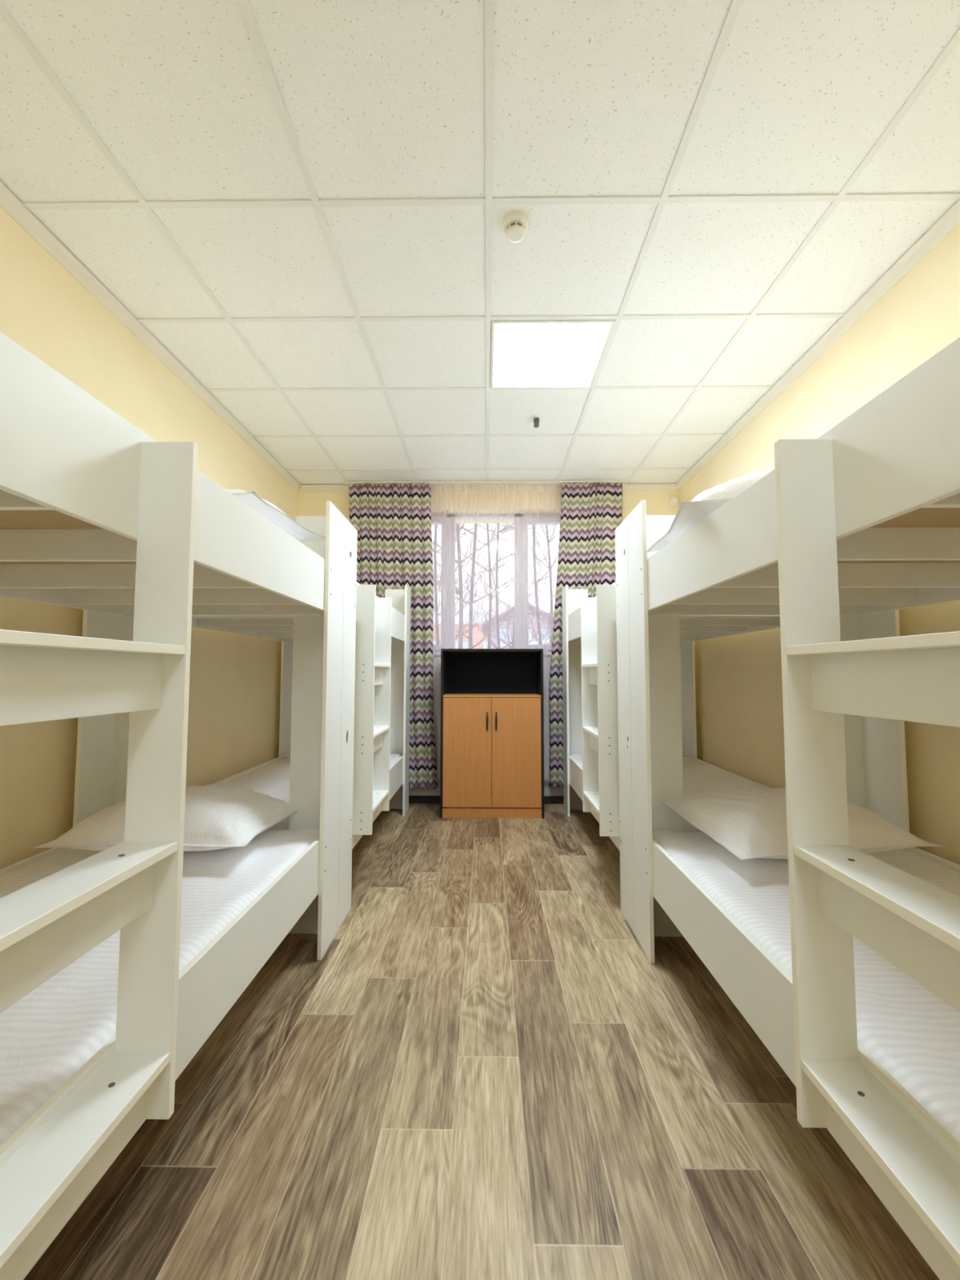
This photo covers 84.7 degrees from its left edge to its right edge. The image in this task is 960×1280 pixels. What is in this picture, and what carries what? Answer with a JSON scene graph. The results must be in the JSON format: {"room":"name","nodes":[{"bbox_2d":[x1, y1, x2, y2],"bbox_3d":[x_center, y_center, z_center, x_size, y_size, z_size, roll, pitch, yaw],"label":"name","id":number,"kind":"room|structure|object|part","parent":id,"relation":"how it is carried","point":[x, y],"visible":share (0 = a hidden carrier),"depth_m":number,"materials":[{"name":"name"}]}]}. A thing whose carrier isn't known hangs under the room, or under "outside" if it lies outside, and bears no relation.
{"room":"dormitory","nodes":[
{"label":"dormitory","id":0,"kind":"room"},
{"bbox_2d":[0,207,297,869],"bbox_3d":[-1.693,-0.241,1.305,0.120,2.811,6.430,0,-4,1],"label":"wall","id":1,"kind":"structure","parent":0,"point":[233,720],"depth_m":2.31,"materials":[{"name":"yellow paint"}]},
{"bbox_2d":[0,181,301,492],"bbox_3d":[-1.613,-1.518,1.384,0.036,0.050,6.430,0,-4,1],"label":"crown molding","id":2,"kind":"structure","parent":1,"relation":"attached to","point":[9,202],"depth_m":2.33,"materials":[{"name":"paint"}]},
{"bbox_2d":[0,0,959,484],"bbox_3d":[0.022,-1.596,1.368,3.305,0.107,6.430,0,-4,1],"label":"ceiling","id":3,"kind":"structure","parent":0,"point":[305,204],"depth_m":1.77,"materials":[{"name":"tile"}]},
{"bbox_2d":[342,480,630,485],"bbox_3d":[0.050,-1.339,4.483,2.432,0.013,0.060,0,-4,1],"label":"track","id":4,"kind":"object","parent":3,"relation":"attached to","point":[431,482],"visible":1,"depth_m":4.47,"materials":[{"name":"white plastic"}]},
{"bbox_2d":[349,482,437,789],"bbox_3d":[-0.733,-0.061,4.388,0.776,2.552,0.074,0,-4,1],"label":"curtain","id":5,"kind":"object","parent":4,"relation":"hanging from","point":[392,522],"visible":0.56,"depth_m":4.42,"materials":[{"name":"multicoloured fabric"}]},
{"bbox_2d":[549,481,622,787],"bbox_3d":[0.889,-0.065,4.367,0.635,2.542,0.073,0,-4,1],"label":"curtain","id":6,"kind":"object","parent":4,"relation":"hanging from","point":[591,513],"visible":0.46,"depth_m":4.41,"materials":[{"name":"multicoloured fabric"}]},
{"bbox_2d":[502,210,528,243],"bbox_3d":[0.129,-1.487,1.904,0.094,0.057,0.094,0,-4,1],"label":"smoke detector","id":7,"kind":"object","parent":3,"relation":"attached to","point":[515,224],"visible":1,"depth_m":1.88,"materials":[{"name":"white plastic"}]},
{"bbox_2d":[533,415,539,427],"bbox_3d":[0.360,-1.391,3.360,0.044,0.064,0.044,0,-4,1],"label":"sprinkler head","id":8,"kind":"object","parent":3,"relation":"attached to","point":[536,418],"visible":1,"depth_m":3.35},
{"bbox_2d":[490,319,615,388],"bbox_3d":[0.343,-1.469,2.715,0.572,0.035,0.572,0,-4,1],"label":"recessed light","id":9,"kind":"object","parent":3,"relation":"in","point":[526,353],"visible":0.96,"depth_m":2.66,"materials":[{"name":"white plastic"}]},
{"bbox_2d":[23,803,939,1279],"bbox_3d":[0.017,1.213,1.191,3.505,0.100,6.630,0,-4,1],"label":"floor","id":10,"kind":"structure","parent":0,"point":[485,1072],"depth_m":1.28,"materials":[{"name":"brown wood"}]},
{"bbox_2d":[0,331,344,1279],"bbox_3d":[-1.055,0.278,1.264,1.056,1.772,2.015,0,-4,1],"label":"bunk bed","id":11,"kind":"object","parent":10,"relation":"on","point":[109,521],"visible":0.97,"depth_m":0.94,"materials":[{"name":"white laminate"}]},
{"bbox_3d":[-1.560,0.817,1.237,0.016,0.202,1.981,0,-4,1],"label":"rail","id":12,"kind":"part","parent":11,"relation":"part of","materials":[{"name":"white laminate"}]},
{"bbox_3d":[-1.559,-0.269,1.305,0.016,0.203,1.981,0,-4,1],"label":"rail","id":13,"kind":"part","parent":11,"relation":"part of","materials":[{"name":"white laminate"}]},
{"bbox_3d":[-1.466,0.334,2.166,0.211,1.772,0.219,0,-4,1],"label":"leg","id":14,"kind":"part","parent":11,"relation":"part of","materials":[{"name":"white laminate"}]},
{"bbox_3d":[-0.635,0.818,1.224,0.016,0.202,1.981,0,-4,1],"label":"rail","id":15,"kind":"part","parent":11,"relation":"part of","materials":[{"name":"white laminate"}]},
{"bbox_2d":[0,828,319,1146],"bbox_3d":[-1.098,0.772,1.222,0.902,0.128,1.949,0,-4,1],"label":"mattress","id":16,"kind":"object","parent":11,"relation":"on","point":[51,1033],"visible":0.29,"depth_m":1.11,"materials":[{"name":"white fabric"}]},
{"bbox_2d":[30,784,298,851],"bbox_3d":[-1.099,0.664,1.997,0.690,0.216,0.619,0,-4,0],"label":"pillow","id":17,"kind":"object","parent":16,"relation":"on","point":[216,817],"visible":0.71,"depth_m":1.79,"materials":[{"name":"white fabric"}]},
{"bbox_3d":[-0.633,-0.268,1.293,0.016,0.203,1.981,0,-4,1],"label":"rail","id":18,"kind":"part","parent":11,"relation":"part of","materials":[{"name":"white laminate"}]},
{"bbox_3d":[-1.083,-0.147,2.275,0.910,0.077,0.017,0,-4,1],"label":"rail","id":19,"kind":"part","parent":11,"relation":"part of","materials":[{"name":"white laminate"}]},
{"bbox_3d":[-0.704,0.335,2.156,0.211,1.772,0.219,0,-4,1],"label":"leg","id":20,"kind":"part","parent":11,"relation":"part of","materials":[{"name":"white laminate"}]},
{"bbox_2d":[191,517,410,931],"bbox_3d":[-1.029,0.405,3.280,1.056,1.772,2.015,0,-4,1],"label":"bunk bed","id":21,"kind":"object","parent":10,"relation":"on","point":[376,649],"visible":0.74,"depth_m":2.70,"materials":[{"name":"white wood"}]},
{"bbox_3d":[-1.532,-0.142,3.321,0.016,0.203,1.981,0,-4,1],"label":"rail","id":22,"kind":"part","parent":21,"relation":"part of","materials":[{"name":"white laminate"}]},
{"bbox_3d":[-1.082,-0.143,2.331,0.910,0.077,0.017,0,-4,1],"label":"rail","id":23,"kind":"part","parent":21,"relation":"part of","materials":[{"name":"white laminate"}]},
{"bbox_3d":[-1.534,0.944,3.252,0.016,0.202,1.981,0,-4,1],"label":"rail","id":24,"kind":"part","parent":21,"relation":"part of","materials":[{"name":"white laminate"}]},
{"bbox_3d":[-1.440,0.461,4.181,0.211,1.772,0.219,0,-4,1],"label":"leg","id":25,"kind":"part","parent":21,"relation":"part of","materials":[{"name":"white laminate"}]},
{"bbox_2d":[219,753,402,830],"bbox_3d":[-1.071,0.899,3.238,0.902,0.128,1.949,0,-4,1],"label":"mattress","id":26,"kind":"object","parent":21,"relation":"on","point":[273,780],"visible":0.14,"depth_m":3.11,"materials":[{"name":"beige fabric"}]},
{"bbox_3d":[-0.701,0.349,2.379,0.211,1.772,0.219,0,-4,1],"label":"leg","id":27,"kind":"part","parent":21,"relation":"part of","materials":[{"name":"white laminate"}]},
{"bbox_3d":[-0.608,0.945,3.240,0.016,0.202,1.981,0,-4,1],"label":"rail","id":28,"kind":"part","parent":21,"relation":"part of","materials":[{"name":"white laminate"}]},
{"bbox_3d":[-0.607,-0.141,3.309,0.016,0.203,1.981,0,-4,1],"label":"rail","id":29,"kind":"part","parent":21,"relation":"part of","materials":[{"name":"white laminate"}]},
{"bbox_3d":[-1.057,-0.020,4.291,0.910,0.077,0.017,0,-4,1],"label":"rail","id":30,"kind":"part","parent":21,"relation":"part of","materials":[{"name":"white laminate"}]},
{"bbox_3d":[-0.677,0.462,4.171,0.211,1.772,0.219,0,-4,1],"label":"leg","id":31,"kind":"part","parent":21,"relation":"part of","materials":[{"name":"white laminate"}]},
{"bbox_2d":[440,648,544,818],"bbox_3d":[0.093,0.711,4.131,0.782,1.272,0.354,0,-4,1],"label":"cabinet","id":32,"kind":"object","parent":10,"relation":"on","point":[491,738],"visible":1,"depth_m":3.98,"materials":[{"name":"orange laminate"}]},
{"bbox_3d":[-0.289,0.720,4.150,0.018,1.254,0.325,0,-4,1],"label":"panel","id":33,"kind":"part","parent":32,"relation":"part of","materials":[{"name":"black laminate"}]},
{"bbox_3d":[-0.097,0.849,3.984,0.366,0.818,0.016,0,-4,1],"label":"door","id":34,"kind":"part","parent":32,"relation":"part of","materials":[{"name":"brown wood"}]},
{"bbox_3d":[0.055,0.615,3.977,0.017,0.145,0.034,0,-4,1],"label":"handle","id":35,"kind":"part","parent":32,"relation":"part of","materials":[{"name":"brown metal"}]},
{"bbox_3d":[0.094,0.086,4.184,0.782,0.018,0.325,0,-4,1],"label":"panel","id":36,"kind":"part","parent":32,"relation":"part of","materials":[{"name":"black laminate"}]},
{"bbox_3d":[0.095,0.716,4.302,0.746,1.224,0.012,0,-4,1],"label":"panel","id":37,"kind":"part","parent":32,"relation":"part of","materials":[{"name":"black wood"}]},
{"bbox_2d":[443,693,541,697],"bbox_3d":[0.093,0.438,4.157,0.746,0.016,0.311,0,-4,1],"label":"shelf","id":38,"kind":"object","parent":32,"relation":"attached to","point":[444,695],"depth_m":4.01,"materials":[{"name":"brown wood"}]},
{"bbox_3d":[0.123,0.615,3.976,0.017,0.145,0.034,0,-4,1],"label":"handle","id":39,"kind":"part","parent":32,"relation":"part of","materials":[{"name":"brown metal"}]},
{"bbox_3d":[0.276,0.849,3.979,0.372,0.818,0.016,0,-4,1],"label":"door","id":40,"kind":"part","parent":32,"relation":"part of","materials":[{"name":"brown wood"}]},
{"bbox_3d":[0.092,1.267,4.116,0.746,0.016,0.289,0,-4,1],"label":"panel","id":41,"kind":"part","parent":32,"relation":"part of","materials":[{"name":"brown wood"}]},
{"bbox_3d":[0.475,0.721,4.139,0.018,1.254,0.325,0,-4,1],"label":"panel","id":42,"kind":"part","parent":32,"relation":"part of","materials":[{"name":"black laminate"}]},
{"bbox_2d":[561,516,780,933],"bbox_3d":[1.109,0.406,3.252,1.068,1.772,2.015,0,-4,1],"label":"bunk bed","id":43,"kind":"object","parent":10,"relation":"on","point":[597,708],"visible":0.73,"depth_m":2.80,"materials":[{"name":"white wood"}]},
{"bbox_3d":[0.774,0.463,4.152,0.211,1.772,0.219,0,-4,1],"label":"leg","id":44,"kind":"part","parent":43,"relation":"part of","materials":[{"name":"white laminate"}]},
{"bbox_3d":[0.682,-0.140,3.292,0.016,0.203,1.981,0,-4,1],"label":"rail","id":45,"kind":"part","parent":43,"relation":"part of","materials":[{"name":"white laminate"}]},
{"bbox_3d":[0.680,0.946,3.223,0.016,0.202,1.981,0,-4,1],"label":"rail","id":46,"kind":"part","parent":43,"relation":"part of","materials":[{"name":"white laminate"}]},
{"bbox_3d":[0.751,0.350,2.360,0.211,1.772,0.219,0,-4,1],"label":"leg","id":47,"kind":"part","parent":43,"relation":"part of","materials":[{"name":"white laminate"}]},
{"bbox_3d":[1.163,-0.018,4.262,0.922,0.077,0.017,0,-4,1],"label":"rail","id":48,"kind":"part","parent":43,"relation":"part of","materials":[{"name":"white laminate"}]},
{"bbox_2d":[570,754,761,831],"bbox_3d":[1.149,0.898,3.209,0.914,0.133,1.949,0,-4,1],"label":"mattress","id":49,"kind":"object","parent":43,"relation":"on","point":[698,778],"visible":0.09,"depth_m":3.15,"materials":[{"name":"beige fabric"}]},
{"bbox_3d":[1.549,0.463,4.142,0.211,1.772,0.219,0,-4,1],"label":"leg","id":50,"kind":"part","parent":43,"relation":"part of","materials":[{"name":"white laminate"}]},
{"bbox_3d":[1.618,0.946,3.211,0.016,0.202,1.981,0,-4,1],"label":"rail","id":51,"kind":"part","parent":43,"relation":"part of","materials":[{"name":"white laminate"}]},
{"bbox_3d":[1.138,-0.142,2.302,0.922,0.077,0.017,0,-4,1],"label":"rail","id":52,"kind":"part","parent":43,"relation":"part of","materials":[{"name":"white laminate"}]},
{"bbox_3d":[1.619,-0.140,3.279,0.016,0.203,1.981,0,-4,1],"label":"rail","id":53,"kind":"part","parent":43,"relation":"part of","materials":[{"name":"white laminate"}]},
{"bbox_2d":[627,337,959,1279],"bbox_3d":[1.082,0.280,1.236,1.068,1.772,2.015,0,-4,1],"label":"bunk bed","id":54,"kind":"object","parent":10,"relation":"on","point":[855,525],"visible":0.97,"depth_m":0.93,"materials":[{"name":"white laminate"}]},
{"bbox_3d":[0.748,0.336,2.136,0.211,1.772,0.219,0,-4,1],"label":"leg","id":55,"kind":"part","parent":54,"relation":"part of","materials":[{"name":"white laminate"}]},
{"bbox_3d":[1.137,-0.145,2.246,0.922,0.077,0.017,0,-4,1],"label":"rail","id":56,"kind":"part","parent":54,"relation":"part of","materials":[{"name":"white laminate"}]},
{"bbox_3d":[0.655,-0.267,1.276,0.016,0.203,1.981,0,-4,1],"label":"rail","id":57,"kind":"part","parent":54,"relation":"part of","materials":[{"name":"white laminate"}]},
{"bbox_2d":[652,830,959,1142],"bbox_3d":[1.122,0.772,1.193,0.914,0.130,1.949,0,-4,1],"label":"mattress","id":58,"kind":"object","parent":54,"relation":"on","point":[910,1031],"visible":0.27,"depth_m":1.13,"materials":[{"name":"white fabric"}]},
{"bbox_2d":[658,787,944,860],"bbox_3d":[1.114,0.669,1.954,0.692,0.217,0.623,0,-4,-5],"label":"pillow","id":59,"kind":"object","parent":58,"relation":"on","point":[750,824],"visible":0.74,"depth_m":1.76,"materials":[{"name":"white fabric"}]},
{"bbox_3d":[0.654,0.819,1.208,0.016,0.202,1.981,0,-4,1],"label":"rail","id":60,"kind":"part","parent":54,"relation":"part of","materials":[{"name":"white laminate"}]},
{"bbox_3d":[1.522,0.336,2.126,0.211,1.772,0.219,0,-4,1],"label":"leg","id":61,"kind":"part","parent":54,"relation":"part of","materials":[{"name":"white laminate"}]},
{"bbox_3d":[1.593,-0.267,1.264,0.016,0.203,1.981,0,-4,1],"label":"rail","id":62,"kind":"part","parent":54,"relation":"part of","materials":[{"name":"white laminate"}]},
{"bbox_3d":[1.591,0.820,1.195,0.016,0.202,1.981,0,-4,1],"label":"rail","id":63,"kind":"part","parent":54,"relation":"part of","materials":[{"name":"white laminate"}]},
{"bbox_3d":[1.124,-0.315,1.262,0.914,0.122,1.949,0,-4,1],"label":"mattress","id":64,"kind":"object","parent":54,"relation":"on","visible":0},
{"bbox_2d":[647,468,773,551],"bbox_3d":[0.994,-0.450,1.819,0.717,0.205,0.660,0,-4,9],"label":"pillow","id":65,"kind":"object","parent":64,"relation":"on","point":[689,513],"visible":0.25,"depth_m":1.62,"materials":[{"name":"white fabric"}]},
{"bbox_2d":[297,486,679,795],"bbox_3d":[0.065,-0.024,4.700,3.545,2.811,0.420,0,-4,1],"label":"wall","id":66,"kind":"structure","parent":0,"point":[309,504],"depth_m":4.57,"materials":[{"name":"yellow paint"}]},
{"bbox_2d":[408,655,563,795],"bbox_3d":[0.028,0.719,4.441,1.900,1.171,0.004,0,-4,1],"label":"wall panel","id":67,"kind":"object","parent":66,"relation":"attached to","point":[548,791],"depth_m":4.45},
{"bbox_2d":[408,795,563,804],"bbox_3d":[0.060,1.335,4.397,3.275,0.060,0.014,0,-4,1],"label":"baseboard","id":68,"kind":"structure","parent":66,"relation":"attached to","point":[412,799],"depth_m":4.40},
{"bbox_2d":[300,484,675,492],"bbox_3d":[0.063,-1.316,4.553,3.233,0.050,0.036,0,-4,1],"label":"crown molding","id":69,"kind":"structure","parent":66,"relation":"attached to","point":[483,487],"depth_m":4.55,"materials":[{"name":"paint"}]},
{"bbox_2d":[433,714,549,780],"bbox_3d":[0.077,0.894,4.402,1.440,0.540,0.050,0,-4,1],"label":"radiator","id":70,"kind":"object","parent":66,"relation":"attached to","point":[546,717],"visible":0.05,"depth_m":4.38,"materials":[{"name":"metal"}]},
{"bbox_2d":[431,514,560,655],"bbox_3d":[0.031,-0.493,4.608,1.980,1.265,0.225,0,-4,1],"label":"window","id":71,"kind":"structure","parent":66,"relation":"in","point":[447,522],"depth_m":4.65,"materials":[{"name":"white plastic"}]},
{"bbox_3d":[-0.590,-0.500,4.681,0.597,1.185,0.075,0,-4,1],"label":"sash","id":72,"kind":"part","parent":71,"relation":"part of","materials":[{"name":"white plastic"}]},
{"bbox_3d":[-0.319,-0.365,4.617,0.022,0.160,0.030,0,-4,1],"label":"handle","id":73,"kind":"part","parent":71,"relation":"part of","materials":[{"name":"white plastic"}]},
{"bbox_3d":[0.030,0.125,4.534,1.980,0.022,0.155,0,-4,1],"label":"sill","id":74,"kind":"part","parent":71,"relation":"part of","materials":[{"name":"white plastic"}]},
{"bbox_3d":[0.670,-0.499,4.665,0.593,1.185,0.075,0,-4,1],"label":"sash","id":75,"kind":"part","parent":71,"relation":"part of","materials":[{"name":"white plastic"}]},
{"bbox_2d":[668,497,677,506],"bbox_3d":[1.661,-1.190,4.517,0.068,0.080,0.050,0,-4,1],"label":"sensor","id":76,"kind":"object","parent":66,"relation":"attached to","point":[673,501],"visible":1,"depth_m":4.50,"materials":[{"name":"white plastic"}]},
{"bbox_2d":[678,223,959,865],"bbox_3d":[1.732,-0.238,1.260,0.120,2.811,6.430,0,-4,1],"label":"wall","id":77,"kind":"structure","parent":0,"point":[740,716],"depth_m":2.45,"materials":[{"name":"yellow paint"}]},
{"bbox_2d":[675,199,959,490],"bbox_3d":[1.656,-1.516,1.341,0.036,0.050,6.430,0,-4,1],"label":"crown molding","id":78,"kind":"structure","parent":77,"relation":"attached to","point":[950,220],"depth_m":2.38,"materials":[{"name":"paint"}]},
{"label":"outside","id":79,"kind":"structure","parent":0,"visible":0},
{"bbox_3d":[0.817,5.759,62.256,120.000,0.300,115.000,0,-4,1],"label":"ground","id":80,"kind":"structure","parent":79,"visible":0},
{"bbox_2d":[432,601,492,648],"bbox_3d":[-2.893,0.877,46.078,10.800,7.400,8.800,0,-4,1],"label":"building","id":81,"kind":"structure","parent":80,"relation":"on","point":[477,636],"depth_m":42.05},
{"bbox_2d":[433,523,499,643],"bbox_3d":[-0.878,-3.210,20.356,4.280,12.337,3.698,-3,-4,36],"label":"bare tree","id":82,"kind":"object","parent":80,"relation":"on","point":[465,603],"visible":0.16,"depth_m":20.05,"materials":[{"name":"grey plant"}]},
{"bbox_2d":[431,523,508,644],"bbox_3d":[-1.103,-2.500,11.957,3.386,9.862,2.991,2,-4,-27],"label":"bare tree","id":83,"kind":"object","parent":80,"relation":"on","point":[436,609],"visible":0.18,"depth_m":12.28,"materials":[{"name":"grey plant"}]},
{"bbox_2d":[431,523,514,648],"bbox_3d":[-0.698,-1.770,11.241,3.082,8.317,2.460,0,-4,6],"label":"bare tree","id":84,"kind":"object","parent":80,"relation":"on","point":[460,592],"visible":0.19,"depth_m":11.12,"materials":[{"name":"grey plant"}]},
{"bbox_2d":[455,523,530,648],"bbox_3d":[0.289,-2.189,14.865,2.728,9.612,3.149,1,-4,-12],"label":"bare tree","id":85,"kind":"object","parent":80,"relation":"on","point":[490,595],"visible":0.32,"depth_m":14.72,"materials":[{"name":"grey plant"}]},
{"bbox_2d":[433,523,559,648],"bbox_3d":[0.077,-2.747,12.601,4.435,10.445,3.615,-1,-4,11],"label":"bare tree","id":86,"kind":"object","parent":80,"relation":"on","point":[471,600],"visible":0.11,"depth_m":12.56,"materials":[{"name":"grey plant"}]},
{"bbox_2d":[462,523,556,648],"bbox_3d":[0.780,-2.340,13.474,4.102,9.739,2.396,0,-4,-4],"label":"bare tree","id":87,"kind":"object","parent":80,"relation":"on","point":[498,646],"visible":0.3,"depth_m":13.26,"materials":[{"name":"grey plant"}]},
{"bbox_2d":[471,523,559,644],"bbox_3d":[1.473,-2.412,12.016,3.844,9.703,3.026,1,-4,-8],"label":"bare tree","id":88,"kind":"object","parent":80,"relation":"on","point":[535,582],"visible":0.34,"depth_m":12.02,"materials":[{"name":"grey plant"}]},
{"bbox_2d":[473,523,559,648],"bbox_3d":[1.245,-2.462,18.387,4.138,10.600,3.101,-3,-5,45],"label":"bare tree","id":89,"kind":"object","parent":80,"relation":"on","point":[513,645],"visible":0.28,"depth_m":17.99,"materials":[{"name":"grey plant"}]},
{"bbox_2d":[481,601,554,648],"bbox_3d":[2.861,0.821,28.169,5.520,5.280,8.400,0,-4,1],"label":"house","id":90,"kind":"structure","parent":80,"relation":"on","point":[534,620],"depth_m":26.04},
{"bbox_3d":[1.192,-0.106,25.975,0.540,0.690,0.020,0,-4,1],"label":"pane","id":91,"kind":"part","parent":90,"relation":"part of","materials":[{"name":"white glass"}]},
{"bbox_3d":[3.192,-0.105,25.948,0.540,0.690,0.020,0,-4,1],"label":"pane","id":92,"kind":"part","parent":90,"relation":"part of","materials":[{"name":"white glass"}]},
{"bbox_2d":[510,524,559,644],"bbox_3d":[1.627,-2.374,13.827,3.448,9.857,3.580,2,-4,-25],"label":"bare tree","id":93,"kind":"object","parent":80,"relation":"on","point":[550,623],"visible":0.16,"depth_m":14.26,"materials":[{"name":"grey plant"}]},
{"bbox_3d":[-1.096,-0.315,1.291,0.902,0.119,1.949,0,-4,1],"label":"mattress","id":94,"kind":"object","parent":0,"visible":0},
{"bbox_2d":[223,488,325,542],"bbox_3d":[-0.975,-0.430,1.904,0.680,0.145,0.600,0,-4,7],"label":"pillow","id":95,"kind":"object","parent":94,"relation":"on","point":[267,509],"visible":0.23,"depth_m":1.80,"materials":[{"name":"white fabric"}]}
]}

